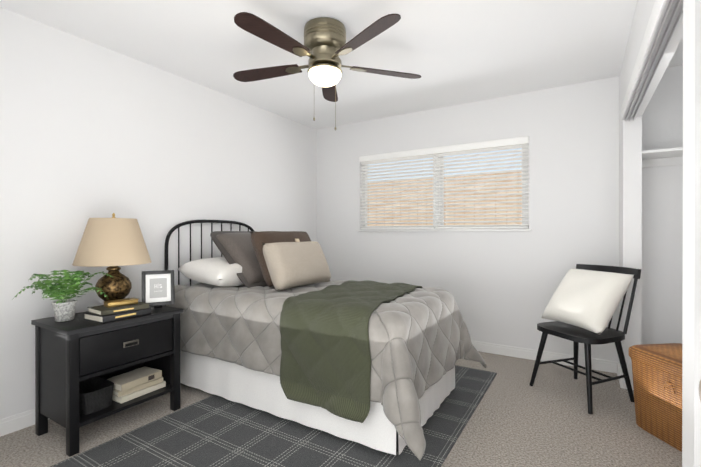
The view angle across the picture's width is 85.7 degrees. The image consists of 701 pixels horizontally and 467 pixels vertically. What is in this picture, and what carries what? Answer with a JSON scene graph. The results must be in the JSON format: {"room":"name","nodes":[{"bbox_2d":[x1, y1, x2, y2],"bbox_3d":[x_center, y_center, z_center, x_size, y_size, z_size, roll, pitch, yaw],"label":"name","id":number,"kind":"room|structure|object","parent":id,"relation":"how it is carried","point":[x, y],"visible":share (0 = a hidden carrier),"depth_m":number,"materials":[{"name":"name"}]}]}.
{"room":"bedroom","nodes":[
{"label":"bedroom","id":0,"kind":"room"},
{"bbox_2d":[0,7,316,418],"bbox_3d":[-1.491,-0.072,3.083,0.120,2.440,4.138,0,0,31],"label":"wall","id":1,"kind":"structure","parent":0,"point":[88,129],"depth_m":2.65,"materials":[{"name":"white paint"}]},
{"bbox_2d":[0,408,48,436],"bbox_3d":[-1.434,1.102,3.051,0.014,0.092,3.898,0,0,31],"label":"baseboard","id":2,"kind":"structure","parent":1,"relation":"attached to","point":[16,422],"depth_m":2.21,"materials":[{"name":"white"}]},
{"bbox_2d":[0,351,681,466],"bbox_3d":[0.244,1.201,2.023,4.250,0.100,4.198,0,0,31],"label":"floor","id":3,"kind":"structure","parent":0,"point":[516,419],"depth_m":2.23,"materials":[{"name":"carpet"}]},
{"bbox_2d":[31,305,183,456],"bbox_3d":[-1.461,0.823,2.323,0.451,0.655,0.658,0,0,31],"label":"nightstand","id":4,"kind":"object","parent":3,"relation":"on","point":[70,355],"visible":0.9,"depth_m":2.13,"materials":[{"name":"black wood"}]},
{"bbox_2d":[14,270,113,321],"bbox_3d":[-1.619,0.351,2.124,0.443,0.286,0.417,0,0,31],"label":"fern","id":5,"kind":"object","parent":4,"relation":"on","point":[63,310],"visible":1,"depth_m":2.12,"materials":[{"name":"green plant"}]},
{"bbox_2d":[79,377,113,414],"bbox_3d":[-1.503,0.938,2.185,0.235,0.124,0.180,0,0,31],"label":"basket","id":6,"kind":"object","parent":4,"relation":"in","point":[95,394],"visible":0.67,"depth_m":2.15,"materials":[{"name":"black fabric"}]},
{"bbox_2d":[72,213,150,300],"bbox_3d":[-1.522,0.181,2.430,0.430,0.626,0.430,0,0,31],"label":"lamp","id":7,"kind":"object","parent":4,"relation":"on","point":[113,243],"visible":0.88,"depth_m":2.31,"materials":[{"name":"beige fabric"}]},
{"bbox_2d":[84,301,150,322],"bbox_3d":[-1.387,0.463,2.259,0.210,0.064,0.295,0,0,31],"label":"books","id":8,"kind":"object","parent":4,"relation":"on","point":[101,314],"visible":0.98,"depth_m":2.18,"materials":[{"name":"black paper"}]},
{"bbox_2d":[103,298,137,307],"bbox_3d":[-1.377,0.415,2.271,0.074,0.030,0.169,0,0,37],"label":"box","id":9,"kind":"object","parent":8,"relation":"on","point":[120,302],"visible":1,"depth_m":2.25,"materials":[{"name":"brown metal"}]},
{"bbox_2d":[107,366,165,403],"bbox_3d":[-1.361,0.946,2.389,0.200,0.107,0.295,0,0,31],"label":"books","id":10,"kind":"object","parent":4,"relation":"in","point":[135,383],"visible":0.85,"depth_m":2.34,"materials":[{"name":"beige paper"}]},
{"bbox_2d":[142,270,174,307],"bbox_3d":[-1.254,0.368,2.466,0.190,0.251,0.086,0,0,-29],"label":"picture frame","id":11,"kind":"object","parent":4,"relation":"on","point":[158,289],"visible":0.85,"depth_m":2.46,"materials":[{"name":"black"}]},
{"bbox_2d":[50,365,496,466],"bbox_3d":[-0.149,1.145,2.453,1.630,0.008,2.500,0,0,31],"label":"rug","id":12,"kind":"object","parent":3,"relation":"on","point":[214,431],"visible":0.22,"depth_m":2.08,"materials":[{"name":"grey fabric"}]},
{"bbox_2d":[164,220,486,459],"bbox_3d":[-0.269,0.515,2.799,2.198,1.268,1.372,0,0,31],"label":"bed","id":13,"kind":"object","parent":3,"relation":"on","point":[279,324],"visible":1,"depth_m":2.32,"materials":[{"name":"grey fabric"}]},
{"bbox_2d":[177,257,243,286],"bbox_3d":[-0.962,0.306,3.124,0.497,0.216,0.700,0,0,31],"label":"pillow","id":14,"kind":"object","parent":13,"relation":"on","point":[216,271],"depth_m":2.87,"materials":[{"name":"white fabric"}]},
{"bbox_2d":[250,231,310,286],"bbox_3d":[-0.509,0.188,3.105,0.318,0.414,0.647,0,0,31],"label":"pillow","id":15,"kind":"object","parent":13,"relation":"on","point":[259,273],"depth_m":2.92,"materials":[{"name":"fabric"}]},
{"bbox_2d":[280,280,422,422],"bbox_3d":[0.077,0.665,2.587,0.775,0.578,1.208,0,0,31],"label":"throw","id":16,"kind":"object","parent":13,"relation":"on","point":[329,335],"depth_m":2.08,"materials":[{"name":"green fabric"}]},
{"bbox_2d":[529,264,640,413],"bbox_3d":[1.702,0.698,2.726,0.575,0.908,0.513,0,0,-21],"label":"chair","id":17,"kind":"object","parent":3,"relation":"on","point":[583,303],"visible":1,"depth_m":2.60,"materials":[{"name":"black paint"}]},
{"bbox_2d":[542,268,633,334],"bbox_3d":[1.685,0.464,2.720,0.356,0.390,0.513,0,0,-21],"label":"cushion","id":18,"kind":"object","parent":17,"relation":"on","point":[589,300],"depth_m":2.61,"materials":[{"name":"beige fabric"}]},
{"bbox_2d":[629,343,681,451],"bbox_3d":[1.919,0.912,2.059,0.430,0.476,0.596,0,0,-7],"label":"wicker basket","id":19,"kind":"object","parent":3,"relation":"on","point":[657,376],"visible":0.62,"depth_m":2.11,"materials":[{"name":"brown wicker"}]},
{"bbox_2d":[0,0,682,129],"bbox_3d":[0.244,-1.339,2.017,4.250,0.100,4.198,0,0,31],"label":"ceiling","id":20,"kind":"structure","parent":0,"point":[454,52],"depth_m":2.59,"materials":[{"name":"white paint"}]},
{"bbox_2d":[233,12,420,130],"bbox_3d":[-0.196,-0.961,2.344,1.270,0.658,1.245,0,0,31],"label":"ceiling fan","id":21,"kind":"object","parent":20,"relation":"hanging from","point":[324,46],"visible":1,"depth_m":2.27,"materials":[{"name":"brown wood"}]},
{"bbox_2d":[317,65,682,361],"bbox_3d":[1.294,-0.073,3.733,4.190,2.440,0.120,0,0,31],"label":"wall","id":22,"kind":"structure","parent":0,"point":[501,287],"depth_m":3.43,"materials":[{"name":"white paint"}]},
{"bbox_2d":[357,136,531,231],"bbox_3d":[0.893,-0.458,3.959,1.830,0.872,0.143,0,0,31],"label":"window blinds","id":23,"kind":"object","parent":22,"relation":"in","point":[437,154],"depth_m":3.86,"materials":[{"name":"white"}]},
{"bbox_2d":[471,340,615,372],"bbox_3d":[0.901,1.100,3.898,3.052,0.092,0.014,0,0,31],"label":"baseboard","id":24,"kind":"structure","parent":22,"relation":"attached to","point":[597,364],"depth_m":3.42,"materials":[{"name":"white"}]},
{"bbox_2d":[642,147,682,167],"bbox_3d":[2.475,-0.530,2.749,0.598,0.151,0.318,0,0,31],"label":"closet shelf","id":25,"kind":"object","parent":22,"relation":"attached to","point":[663,157],"visible":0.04,"depth_m":2.89,"materials":[{"name":"white wood"}]},
{"bbox_2d":[619,0,694,466],"bbox_3d":[1.235,-0.068,1.413,0.110,2.440,3.898,0,0,31],"label":"closet door frame","id":26,"kind":"structure","parent":0,"point":[630,193],"depth_m":1.89,"materials":[{"name":"white paint"}]},
{"bbox_2d":[616,362,622,387],"bbox_3d":[2.100,1.103,2.946,0.014,0.092,0.330,0,0,31],"label":"baseboard","id":27,"kind":"structure","parent":26,"relation":"attached to","point":[618,370],"depth_m":2.94,"materials":[{"name":"white"}]},
{"bbox_2d":[621,0,666,119],"bbox_3d":[1.508,-0.885,1.973,0.012,0.097,1.940,0,0,31],"label":"fascia","id":28,"kind":"object","parent":26,"relation":"attached to","point":[655,17],"visible":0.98,"depth_m":1.77,"materials":[{"name":"white"}]},
{"bbox_2d":[625,0,682,120],"bbox_3d":[1.543,-0.836,1.951,0.047,0.026,1.920,0,0,31],"label":"track rail","id":29,"kind":"object","parent":26,"relation":"attached to","point":[672,16],"visible":1,"depth_m":1.73,"materials":[{"name":"silver metal"}]},
{"bbox_2d":[694,0,700,466],"bbox_3d":[0.376,0.128,0.244,0.114,2.030,0.798,0,0,31],"label":"door","id":30,"kind":"structure","parent":26,"relation":"in","point":[697,374],"depth_m":0.59,"materials":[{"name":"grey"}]},
{"label":"outside","id":31,"kind":"structure","parent":0,"visible":0},
{"bbox_2d":[367,171,521,225],"bbox_3d":[2.345,0.254,4.925,10.500,2.180,0.050,0,0,31],"label":"fence","id":32,"kind":"object","parent":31,"point":[511,219],"depth_m":5.41,"materials":[{"name":"brown wood"}]}
]}

